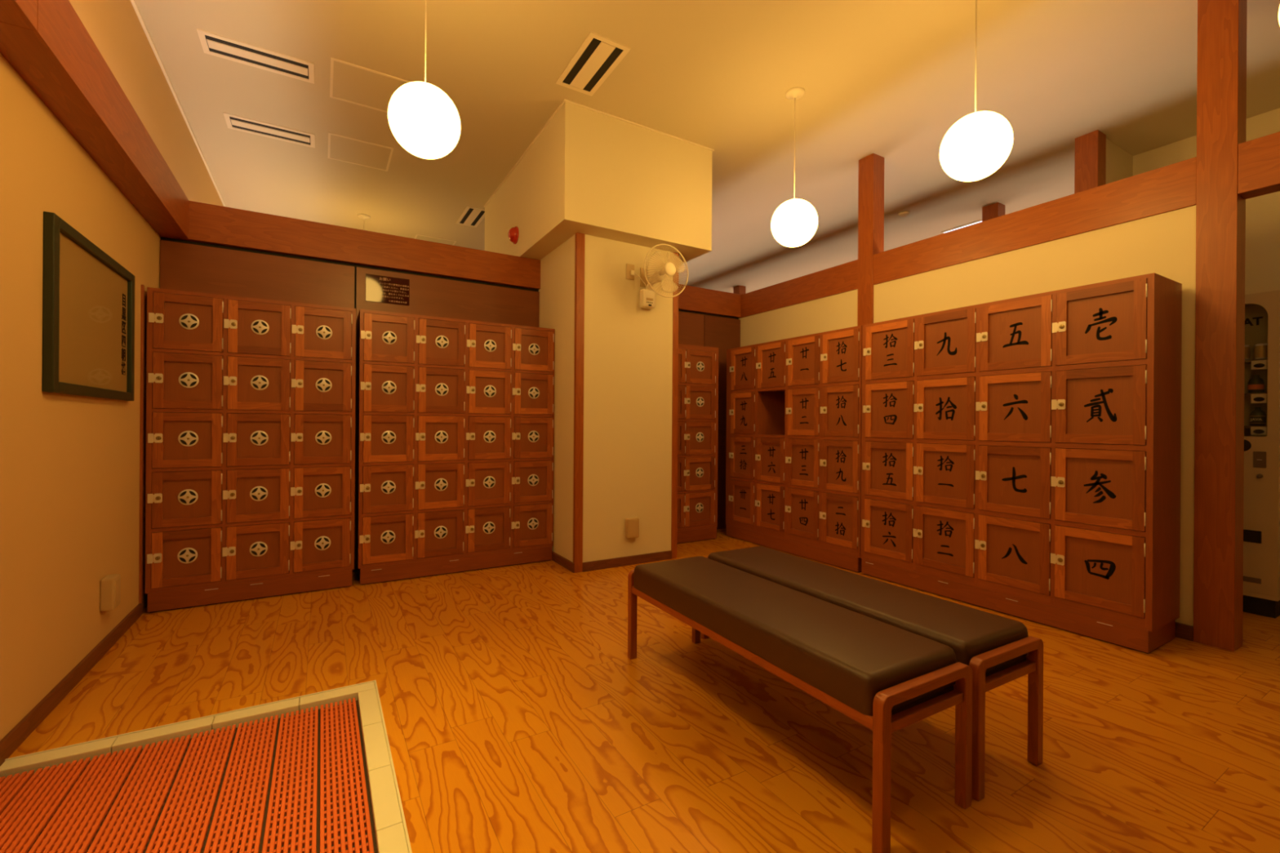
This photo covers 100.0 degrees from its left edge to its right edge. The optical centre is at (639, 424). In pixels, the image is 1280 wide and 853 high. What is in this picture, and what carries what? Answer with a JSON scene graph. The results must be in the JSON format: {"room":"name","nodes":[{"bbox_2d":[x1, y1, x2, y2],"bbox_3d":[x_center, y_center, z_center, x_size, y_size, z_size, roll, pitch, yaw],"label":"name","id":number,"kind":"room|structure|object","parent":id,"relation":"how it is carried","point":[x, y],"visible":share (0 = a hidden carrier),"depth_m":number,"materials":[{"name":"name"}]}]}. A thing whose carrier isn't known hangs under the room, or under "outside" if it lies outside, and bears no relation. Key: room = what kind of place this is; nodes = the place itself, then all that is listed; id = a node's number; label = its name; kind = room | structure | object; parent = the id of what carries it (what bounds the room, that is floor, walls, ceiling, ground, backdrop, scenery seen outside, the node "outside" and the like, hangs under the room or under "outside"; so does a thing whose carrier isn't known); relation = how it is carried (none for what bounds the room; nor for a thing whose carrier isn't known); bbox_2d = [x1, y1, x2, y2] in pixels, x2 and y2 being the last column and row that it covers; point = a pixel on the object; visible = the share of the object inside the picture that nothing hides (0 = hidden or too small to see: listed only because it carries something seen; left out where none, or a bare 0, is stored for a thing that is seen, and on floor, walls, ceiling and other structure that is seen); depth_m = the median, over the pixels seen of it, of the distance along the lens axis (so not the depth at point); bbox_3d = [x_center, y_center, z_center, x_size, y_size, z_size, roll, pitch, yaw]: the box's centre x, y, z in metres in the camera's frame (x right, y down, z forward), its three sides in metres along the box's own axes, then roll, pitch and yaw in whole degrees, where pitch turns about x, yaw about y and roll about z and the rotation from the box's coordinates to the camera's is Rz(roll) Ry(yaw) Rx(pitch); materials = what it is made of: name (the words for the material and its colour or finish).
{"room":"changing room","nodes":[
{"label":"changing room","id":0,"kind":"room"},
{"bbox_2d":[0,0,223,740],"bbox_3d":[-2.202,-0.531,1.889,0.100,3.431,12.700,0,0,-31],"label":"wall","id":1,"kind":"structure","parent":0,"point":[69,464],"depth_m":2.11,"materials":[{"name":"paint"}]},
{"bbox_2d":[0,0,37,31],"bbox_3d":[-0.357,-1.288,-0.972,0.145,0.246,5.902,0,0,-31],"label":"trim","id":2,"kind":"structure","parent":1,"relation":"attached to","point":[21,13],"depth_m":1.55,"materials":[{"name":"brown wood"}]},
{"bbox_2d":[0,602,142,765],"bbox_3d":[-0.884,1.060,-0.241,0.012,0.068,7.680,0,0,-31],"label":"baseboard","id":3,"kind":"structure","parent":1,"relation":"attached to","point":[20,733],"depth_m":2.10,"materials":[{"name":"brown wood"}]},
{"bbox_2d":[41,211,134,400],"bbox_3d":[-2.430,-0.452,2.401,0.030,0.662,0.996,0,0,-31],"label":"picture frame","id":4,"kind":"object","parent":1,"relation":"attached to","point":[88,297],"visible":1,"depth_m":2.27,"materials":[{"name":"grey wood"}]},
{"bbox_2d":[0,0,188,239],"bbox_3d":[-2.403,-1.302,2.478,0.145,0.246,2.113,0,0,-31],"label":"wooden beam","id":5,"kind":"structure","parent":1,"relation":"attached to","point":[60,61],"depth_m":2.08,"materials":[{"name":"brown wood"}]},
{"bbox_2d":[99,573,120,611],"bbox_3d":[-2.512,0.798,2.548,0.052,0.152,0.100,0,0,-31],"label":"outlet box","id":6,"kind":"object","parent":1,"relation":"attached to","point":[110,584],"visible":1,"depth_m":2.51,"materials":[{"name":"beige plastic"}]},
{"bbox_2d":[138,284,144,603],"bbox_3d":[-2.825,0.146,3.042,0.011,1.870,0.025,0,0,-31],"label":"trim","id":7,"kind":"structure","parent":1,"relation":"attached to","point":[142,300],"depth_m":3.03,"materials":[{"name":"brown wood"}]},
{"bbox_2d":[129,0,226,206],"bbox_3d":[-2.140,-2.239,1.919,0.016,0.014,12.700,0,0,-31],"label":"trim","id":8,"kind":"structure","parent":1,"relation":"attached to","point":[133,2],"depth_m":3.55,"materials":[{"name":"beige"}]},
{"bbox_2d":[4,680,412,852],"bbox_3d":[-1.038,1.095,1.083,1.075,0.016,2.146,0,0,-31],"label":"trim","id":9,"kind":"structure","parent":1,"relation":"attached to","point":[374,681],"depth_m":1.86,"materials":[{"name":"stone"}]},
{"bbox_2d":[357,213,370,230],"bbox_3d":[-2.987,-1.738,5.802,0.304,1.028,0.304,0,0,-31],"label":"sprinkler","id":10,"kind":"object","parent":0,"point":[363,216],"visible":0.09,"depth_m":5.77,"materials":[{"name":"beige plastic"}]},
{"bbox_2d":[160,236,738,572],"bbox_3d":[-1.003,-0.151,4.636,4.768,2.488,0.070,0,0,-31],"label":"wall","id":11,"kind":"structure","parent":0,"point":[355,266],"depth_m":3.94,"materials":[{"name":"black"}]},
{"bbox_2d":[160,240,354,573],"bbox_3d":[-2.563,-0.035,3.655,1.078,2.236,0.032,0,0,-31],"label":"wall panel","id":12,"kind":"object","parent":11,"relation":"attached to","point":[185,267],"visible":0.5,"depth_m":3.61,"materials":[{"name":"brown wood"}]},
{"bbox_2d":[159,200,540,289],"bbox_3d":[-1.967,-1.298,4.048,2.497,0.246,0.142,0,0,-31],"label":"trim","id":13,"kind":"structure","parent":11,"relation":"attached to","point":[210,224],"depth_m":3.89,"materials":[{"name":"brown wood"}]},
{"bbox_2d":[354,266,539,573],"bbox_3d":[-1.487,-0.028,4.293,1.398,2.236,0.032,0,0,-31],"label":"wall panel","id":14,"kind":"object","parent":11,"relation":"attached to","point":[428,295],"visible":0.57,"depth_m":4.28,"materials":[{"name":"brown wood"}]},
{"bbox_2d":[365,273,409,305],"bbox_3d":[-1.890,-1.007,4.027,0.301,0.200,0.007,0,0,-31],"label":"notice board","id":15,"kind":"object","parent":14,"relation":"attached to","point":[380,289],"visible":1,"depth_m":4.02,"materials":[{"name":"red"}]},
{"bbox_2d":[678,311,704,346],"bbox_3d":[0.274,-0.016,5.337,0.868,2.236,0.032,0,0,-31],"label":"wall panel","id":16,"kind":"object","parent":11,"relation":"attached to","point":[691,326],"visible":0.14,"depth_m":5.46,"materials":[{"name":"brown wood"}]},
{"bbox_2d":[678,284,741,318],"bbox_3d":[0.468,-1.278,5.492,1.353,0.246,0.142,0,0,-31],"label":"trim","id":17,"kind":"structure","parent":11,"relation":"attached to","point":[692,299],"depth_m":5.56,"materials":[{"name":"brown wood"}]},
{"bbox_2d":[703,315,740,529],"bbox_3d":[0.861,-0.012,5.685,0.485,2.236,0.032,0,0,-31],"label":"wall panel","id":18,"kind":"object","parent":11,"relation":"attached to","point":[723,334],"visible":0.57,"depth_m":5.67,"materials":[{"name":"brown wood"}]},
{"bbox_2d":[484,102,712,265],"bbox_3d":[-0.509,-1.835,4.943,1.282,0.840,2.125,0,0,-31],"label":"bulkhead","id":19,"kind":"structure","parent":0,"point":[588,172],"depth_m":4.05,"materials":[{"name":"beige paint"}]},
{"bbox_2d":[507,226,519,244],"bbox_3d":[-1.097,-1.627,4.609,0.068,0.148,0.148,0,0,-31],"label":"light","id":20,"kind":"object","parent":19,"relation":"attached to","point":[513,233],"visible":1,"depth_m":4.57,"materials":[{"name":"red plastic"}]},
{"bbox_2d":[573,232,584,573],"bbox_3d":[-0.455,-0.159,3.987,0.064,2.511,0.036,0,0,-31],"label":"trim","id":21,"kind":"structure","parent":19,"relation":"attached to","point":[579,237],"depth_m":3.97,"materials":[{"name":"brown wood"}]},
{"bbox_2d":[483,98,714,207],"bbox_3d":[-0.503,-2.229,4.938,1.306,0.010,2.137,0,0,-31],"label":"trim","id":22,"kind":"structure","parent":19,"relation":"attached to","point":[564,100],"depth_m":4.07,"materials":[{"name":"beige"}]},
{"bbox_2d":[671,252,679,558],"bbox_3d":[0.281,-0.154,4.423,0.054,2.511,0.036,0,0,-31],"label":"trim","id":23,"kind":"structure","parent":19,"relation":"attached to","point":[675,300],"depth_m":4.41,"materials":[{"name":"brown wood"}]},
{"bbox_2d":[538,234,673,562],"bbox_3d":[-0.402,-0.163,4.731,0.906,2.521,1.250,0,0,-31],"label":"wall pillar","id":24,"kind":"structure","parent":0,"point":[628,348],"depth_m":4.17,"materials":[{"name":"beige paint"}]},
{"bbox_2d":[551,550,671,573],"bbox_3d":[-0.255,1.064,4.409,0.868,0.068,0.562,0,0,-31],"label":"baseboard","id":25,"kind":"structure","parent":24,"relation":"attached to","point":[664,555],"depth_m":4.16,"materials":[{"name":"brown wood"}]},
{"bbox_2d":[626,263,634,279],"bbox_3d":[-0.071,-1.188,4.182,0.072,0.120,0.026,0,0,-31],"label":"wall switch","id":26,"kind":"object","parent":24,"relation":"attached to","point":[629,268],"visible":1,"depth_m":4.18,"materials":[{"name":"beige plastic"}]},
{"bbox_2d":[625,517,639,538],"bbox_3d":[-0.060,0.808,4.181,0.100,0.152,0.052,0,0,-31],"label":"outlet box","id":27,"kind":"object","parent":24,"relation":"attached to","point":[632,524],"visible":1,"depth_m":4.16,"materials":[{"name":"beige plastic"}]},
{"bbox_2d":[640,267,650,287],"bbox_3d":[0.044,-1.162,4.262,0.100,0.150,0.006,0,0,-31],"label":"plate","id":28,"kind":"object","parent":24,"relation":"attached to","point":[642,269],"visible":0.56,"depth_m":4.25,"materials":[{"name":"beige plastic"}]},
{"bbox_2d":[634,244,688,309],"bbox_3d":[0.142,-1.133,4.122,0.400,0.437,0.345,0,0,-31],"label":"wall fan","id":29,"kind":"object","parent":24,"relation":"attached to","point":[655,275],"visible":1,"depth_m":4.07,"materials":[{"name":"beige plastic"}]},
{"bbox_2d":[644,244,687,296],"bbox_3d":[0.197,-1.151,4.030,0.384,0.384,0.112,0,0,-31],"label":"grille","id":30,"kind":"object","parent":29,"relation":"attached to","point":[669,268],"depth_m":4.01,"materials":[{"name":"beige metal"}]},
{"bbox_2d":[0,528,1279,852],"bbox_3d":[1.629,1.176,4.168,8.933,0.130,12.700,0,0,-31],"label":"floor","id":31,"kind":"structure","parent":0,"point":[518,717],"depth_m":1.96,"materials":[{"name":"brown wood"}]},
{"bbox_2d":[0,769,34,814],"bbox_3d":[-1.460,1.111,0.829,0.090,0.018,1.992,0,0,-31],"label":"mat","id":32,"kind":"object","parent":31,"relation":"on","point":[10,786],"visible":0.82,"depth_m":1.63,"materials":[{"name":"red plastic"}]},
{"bbox_2d":[0,756,90,852],"bbox_3d":[-1.362,1.112,0.887,0.121,0.018,1.992,0,0,-31],"label":"mat","id":33,"kind":"object","parent":31,"relation":"on","point":[22,822],"visible":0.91,"depth_m":1.55,"materials":[{"name":"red plastic"}]},
{"bbox_2d":[28,745,142,852],"bbox_3d":[-1.251,1.113,0.953,0.121,0.018,1.992,0,0,-31],"label":"mat","id":34,"kind":"object","parent":31,"relation":"on","point":[101,780],"visible":0.99,"depth_m":1.55,"materials":[{"name":"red plastic"}]},
{"bbox_2d":[86,734,191,852],"bbox_3d":[-1.140,1.113,1.019,0.121,0.018,1.992,0,0,-31],"label":"mat","id":35,"kind":"object","parent":31,"relation":"on","point":[148,784],"visible":1,"depth_m":1.57,"materials":[{"name":"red plastic"}]},
{"bbox_2d":[145,724,235,852],"bbox_3d":[-1.029,1.114,1.085,0.121,0.018,1.992,0,0,-31],"label":"mat","id":36,"kind":"object","parent":31,"relation":"on","point":[222,740],"visible":1,"depth_m":1.60,"materials":[{"name":"orange plastic"}]},
{"bbox_2d":[0,681,408,852],"bbox_3d":[-1.038,1.116,1.079,1.068,0.054,2.140,0,0,-31],"label":"tile border","id":37,"kind":"object","parent":31,"relation":"on","point":[389,833],"visible":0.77,"depth_m":1.82,"materials":[{"name":"tile"}]},
{"bbox_2d":[203,715,278,852],"bbox_3d":[-0.918,1.115,1.151,0.121,0.018,1.992,0,0,-31],"label":"mat","id":38,"kind":"object","parent":31,"relation":"on","point":[247,735],"visible":1,"depth_m":1.61,"materials":[{"name":"orange plastic"}]},
{"bbox_2d":[145,287,355,612],"bbox_3d":[-2.451,0.152,3.477,1.054,1.862,0.373,0,0,-31],"label":"locker","id":39,"kind":"object","parent":31,"relation":"on","point":[250,492],"visible":1,"depth_m":3.30,"materials":[{"name":"brown wood"}]},
{"bbox_2d":[262,706,318,852],"bbox_3d":[-0.806,1.116,1.217,0.121,0.018,1.992,0,0,-31],"label":"mat","id":40,"kind":"object","parent":31,"relation":"on","point":[293,725],"visible":1,"depth_m":1.63,"materials":[{"name":"orange plastic"}]},
{"bbox_2d":[320,697,373,852],"bbox_3d":[-0.695,1.117,1.283,0.121,0.018,1.992,0,0,-31],"label":"mat","id":41,"kind":"object","parent":31,"relation":"on","point":[344,709],"visible":1,"depth_m":1.65,"materials":[{"name":"orange plastic"}]},
{"bbox_2d":[355,309,555,585],"bbox_3d":[-1.379,0.160,4.113,1.392,1.862,0.373,0,0,-31],"label":"locker","id":42,"kind":"object","parent":31,"relation":"on","point":[455,424],"visible":1,"depth_m":3.92,"materials":[{"name":"brown wood"}]},
{"bbox_2d":[676,343,718,543],"bbox_3d":[0.338,0.181,5.131,0.755,1.842,0.373,0,0,-31],"label":"locker","id":43,"kind":"object","parent":31,"relation":"on","point":[698,366],"visible":0.54,"depth_m":5.06,"materials":[{"name":"brown wood"}]},
{"bbox_2d":[733,284,746,294],"bbox_3d":[1.597,-0.555,8.665,0.140,3.331,0.140,0,0,-31],"label":"post","id":44,"kind":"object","parent":31,"relation":"on","point":[740,290],"depth_m":8.61,"materials":[{"name":"brown wood"}]},
{"bbox_2d":[725,325,862,572],"bbox_3d":[1.409,0.186,4.758,0.398,1.848,1.545,0,0,-31],"label":"locker","id":45,"kind":"object","parent":31,"relation":"on","point":[793,437],"visible":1,"depth_m":4.52,"materials":[{"name":"brown wood"}]},
{"bbox_2d":[627,555,972,852],"bbox_3d":[0.453,0.880,2.043,0.404,0.447,1.354,0,0,-30],"label":"bench","id":46,"kind":"object","parent":31,"relation":"on","point":[886,678],"visible":1,"depth_m":1.62,"materials":[{"name":"brown leather"}]},
{"bbox_2d":[633,555,956,715],"bbox_3d":[0.454,0.710,2.043,0.402,0.107,1.280,0,0,-30],"label":"cushion","id":47,"kind":"object","parent":46,"relation":"on","point":[846,658],"depth_m":1.73,"materials":[{"name":"brown leather"}]},
{"bbox_2d":[701,546,1043,801],"bbox_3d":[0.818,0.882,2.265,0.376,0.447,1.382,0,0,-29],"label":"bench","id":48,"kind":"object","parent":31,"relation":"on","point":[999,651],"visible":0.72,"depth_m":1.79,"materials":[{"name":"brown leather"}]},
{"bbox_2d":[707,546,1028,672],"bbox_3d":[0.819,0.712,2.265,0.374,0.107,1.308,0,0,-29],"label":"cushion","id":49,"kind":"object","parent":48,"relation":"on","point":[971,633],"depth_m":1.97,"materials":[{"name":"brown leather"}]},
{"bbox_2d":[860,272,1182,653],"bbox_3d":[2.222,0.191,3.387,0.398,1.848,1.630,0,0,-31],"label":"locker","id":50,"kind":"object","parent":31,"relation":"on","point":[1020,456],"visible":1,"depth_m":3.01,"materials":[{"name":"brown wood"}]},
{"bbox_2d":[1242,289,1279,617],"bbox_3d":[3.739,0.176,3.641,0.672,1.900,0.882,0,0,-31],"label":"vending machine","id":51,"kind":"object","parent":31,"relation":"on","point":[1261,486],"visible":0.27,"depth_m":3.15,"materials":[{"name":"beige metal"}]},
{"bbox_2d":[1244,344,1250,360],"bbox_3d":[3.704,-0.437,3.297,0.061,0.097,0.061,0,0,-31],"label":"drink can","id":52,"kind":"object","parent":51,"relation":"on","point":[1247,348],"visible":0.37,"depth_m":3.27,"materials":[{"name":"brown metal"}]},
{"bbox_2d":[1244,426,1266,427],"bbox_3d":[3.566,0.014,3.524,0.080,0.012,0.746,0,0,-31],"label":"shelf","id":53,"kind":"object","parent":51,"relation":"attached to","point":[1244,426],"depth_m":3.22,"materials":[{"name":"brown"}]},
{"bbox_2d":[1247,374,1264,393],"bbox_3d":[3.731,-0.243,3.250,0.067,0.112,0.067,0,0,-31],"label":"drink bottle","id":54,"kind":"object","parent":51,"relation":"on","point":[1255,384],"visible":0.97,"depth_m":3.23,"materials":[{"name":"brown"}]},
{"bbox_2d":[1244,392,1267,395],"bbox_3d":[3.568,-0.182,3.524,0.080,0.012,0.746,0,0,-31],"label":"shelf","id":55,"kind":"object","parent":51,"relation":"attached to","point":[1245,393],"depth_m":3.22,"materials":[{"name":"brown"}]},
{"bbox_2d":[1244,359,1267,363],"bbox_3d":[3.569,-0.383,3.524,0.080,0.012,0.746,0,0,-31],"label":"shelf","id":56,"kind":"object","parent":51,"relation":"attached to","point":[1251,361],"depth_m":3.22,"materials":[{"name":"brown"}]},
{"bbox_2d":[1249,407,1266,426],"bbox_3d":[3.733,-0.047,3.243,0.068,0.112,0.067,0,0,-31],"label":"drink bottle","id":57,"kind":"object","parent":51,"relation":"on","point":[1257,416],"visible":1,"depth_m":3.23,"materials":[{"name":"grey"}]},
{"bbox_2d":[1253,342,1267,359],"bbox_3d":[3.743,-0.436,3.232,0.061,0.097,0.061,0,0,-31],"label":"drink can","id":58,"kind":"object","parent":51,"relation":"on","point":[1260,350],"visible":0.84,"depth_m":3.21,"materials":[{"name":"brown metal"}]},
{"bbox_2d":[134,0,1279,293],"bbox_3d":[1.631,-2.270,4.155,8.983,0.100,12.700,0,0,-31],"label":"ceiling","id":59,"kind":"structure","parent":0,"point":[888,79],"depth_m":3.60,"materials":[{"name":"beige paint"}]},
{"bbox_2d":[196,28,314,84],"bbox_3d":[-2.332,-2.244,3.291,0.570,0.007,0.225,0,0,-31],"label":"ceiling vent","id":60,"kind":"object","parent":59,"relation":"in","point":[212,44],"visible":1,"depth_m":3.28,"materials":[{"name":"beige metal"}]},
{"bbox_2d":[222,112,315,147],"bbox_3d":[-2.825,-2.247,4.117,0.565,0.007,0.230,0,0,-31],"label":"ceiling vent","id":61,"kind":"object","parent":59,"relation":"in","point":[233,122],"visible":1,"depth_m":4.11,"materials":[{"name":"beige metal"}]},
{"bbox_2d":[327,132,393,171],"bbox_3d":[-2.319,-2.244,4.446,0.460,0.006,0.460,0,0,-31],"label":"access panel","id":62,"kind":"object","parent":59,"relation":"attached to","point":[343,148],"visible":1,"depth_m":4.43,"materials":[{"name":"beige paint"}]},
{"bbox_2d":[329,57,411,113],"bbox_3d":[-1.811,-2.240,3.597,0.460,0.006,0.460,0,0,-31],"label":"access panel","id":63,"kind":"object","parent":59,"relation":"attached to","point":[352,83],"visible":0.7,"depth_m":3.55,"materials":[{"name":"beige paint"}]},
{"bbox_2d":[387,0,460,159],"bbox_3d":[-0.965,-1.724,2.415,0.304,1.028,0.304,0,0,-31],"label":"pendant lamp","id":64,"kind":"object","parent":59,"relation":"hanging from","point":[422,117],"visible":1,"depth_m":2.32,"materials":[{"name":"white glass"}]},
{"bbox_2d":[413,234,456,245],"bbox_3d":[-2.566,-2.245,6.666,0.460,0.006,0.460,0,0,-31],"label":"access panel","id":65,"kind":"object","parent":59,"relation":"attached to","point":[419,237],"visible":0.34,"depth_m":6.53,"materials":[{"name":"beige"}]},
{"bbox_2d":[455,205,484,227],"bbox_3d":[-1.817,-2.240,5.810,0.225,0.007,0.555,0,0,-31],"label":"ceiling vent","id":66,"kind":"object","parent":59,"relation":"in","point":[471,216],"visible":0.86,"depth_m":5.80,"materials":[{"name":"beige metal"}]},
{"bbox_2d":[555,31,631,96],"bbox_3d":[-0.302,-2.230,3.349,0.260,0.007,0.535,0,0,-31],"label":"ceiling vent","id":67,"kind":"object","parent":59,"relation":"in","point":[597,58],"visible":1,"depth_m":3.32,"materials":[{"name":"beige metal"}]},
{"bbox_2d":[770,87,817,247],"bbox_3d":[1.038,-1.710,3.602,0.304,1.028,0.304,0,0,-31],"label":"pendant lamp","id":68,"kind":"object","parent":59,"relation":"hanging from","point":[794,222],"visible":1,"depth_m":3.51,"materials":[{"name":"white glass"}]},
{"bbox_2d":[897,210,909,217],"bbox_3d":[2.764,-2.195,5.618,0.110,0.034,0.110,0,0,-31],"label":"smoke detector","id":69,"kind":"object","parent":59,"relation":"attached to","point":[903,214],"visible":1,"depth_m":5.59,"materials":[{"name":"beige plastic"}]},
{"bbox_2d":[941,219,982,233],"bbox_3d":[3.705,-2.198,5.932,0.200,0.016,0.640,0,0,-31],"label":"recessed light","id":70,"kind":"object","parent":59,"relation":"in","point":[980,220],"visible":0.21,"depth_m":5.96,"materials":[{"name":"beige"}]},
{"bbox_2d":[939,0,1013,182],"bbox_3d":[1.629,-1.706,2.604,0.304,1.028,0.304,0,0,-31],"label":"pendant lamp","id":71,"kind":"object","parent":59,"relation":"hanging from","point":[975,147],"visible":1,"depth_m":2.51,"materials":[{"name":"white glass"}]},
{"bbox_2d":[1278,5,1279,25],"bbox_3d":[2.197,-1.702,1.647,0.304,1.028,0.304,0,0,-31],"label":"pendant lamp","id":72,"kind":"object","parent":59,"relation":"hanging from","point":[1279,6],"visible":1,"depth_m":1.75,"materials":[{"name":"white glass"}]},
{"bbox_2d":[738,204,1195,626],"bbox_3d":[1.988,-0.013,4.362,0.100,2.254,3.634,0,0,-31],"label":"wall","id":73,"kind":"structure","parent":0,"point":[1164,244],"depth_m":3.26,"materials":[{"name":"beige paint"}]},
{"bbox_2d":[737,259,857,318],"bbox_3d":[1.479,-1.267,5.238,0.127,0.246,1.609,0,0,-31],"label":"trim","id":74,"kind":"structure","parent":73,"relation":"on","point":[843,277],"depth_m":5.02,"materials":[{"name":"brown wood"}]},
{"bbox_2d":[857,153,884,325],"bbox_3d":[1.924,-0.552,4.487,0.145,3.331,0.142,0,0,-31],"label":"trim","id":75,"kind":"structure","parent":73,"relation":"attached to","point":[871,167],"depth_m":4.44,"materials":[{"name":"brown wood"}]},
{"bbox_2d":[872,156,1196,284],"bbox_3d":[2.443,-1.260,3.612,0.127,0.246,1.888,0,0,-31],"label":"wooden beam","id":76,"kind":"structure","parent":73,"relation":"attached to","point":[1170,188],"depth_m":3.31,"materials":[{"name":"brown wood"}]},
{"bbox_2d":[1174,622,1193,641],"bbox_3d":[1.969,1.076,4.266,0.018,0.075,3.479,0,0,-31],"label":"baseboard","id":77,"kind":"structure","parent":73,"relation":"attached to","point":[1183,631],"depth_m":2.79,"materials":[{"name":"brown wood"}]},
{"bbox_2d":[1193,0,1247,651],"bbox_3d":[2.962,-0.545,2.741,0.145,3.331,0.145,0,0,-31],"label":"pillar","id":78,"kind":"structure","parent":73,"relation":"attached to","point":[1221,69],"depth_m":2.70,"materials":[{"name":"brown wood"}]},
{"bbox_2d":[982,202,1004,222],"bbox_3d":[3.571,-0.541,5.435,0.140,3.331,0.150,0,0,-31],"label":"trim","id":79,"kind":"structure","parent":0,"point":[996,210],"depth_m":5.39,"materials":[{"name":"brown wood"}]},
{"bbox_2d":[1106,107,1279,294],"bbox_3d":[5.169,-0.530,2.029,0.685,3.331,5.420,0,0,-31],"label":"wall","id":80,"kind":"structure","parent":0,"point":[1262,247],"depth_m":3.83,"materials":[{"name":"beige paint"}]},
{"bbox_2d":[1074,129,1106,193],"bbox_3d":[3.446,-0.542,4.120,0.145,3.331,0.145,0,0,-31],"label":"trim","id":81,"kind":"structure","parent":80,"relation":"attached to","point":[1090,164],"depth_m":4.07,"materials":[{"name":"brown wood"}]},
{"bbox_3d":[4.392,0.003,0.308,0.100,2.254,3.250,0,0,-31],"label":"wall","id":82,"kind":"structure","parent":0,"visible":0},
{"bbox_2d":[1237,131,1279,199],"bbox_3d":[4.115,-1.249,0.793,0.127,0.246,4.376,0,0,-31],"label":"trim","id":83,"kind":"structure","parent":82,"relation":"attached to","point":[1259,158],"depth_m":2.59,"materials":[{"name":"brown wood"}]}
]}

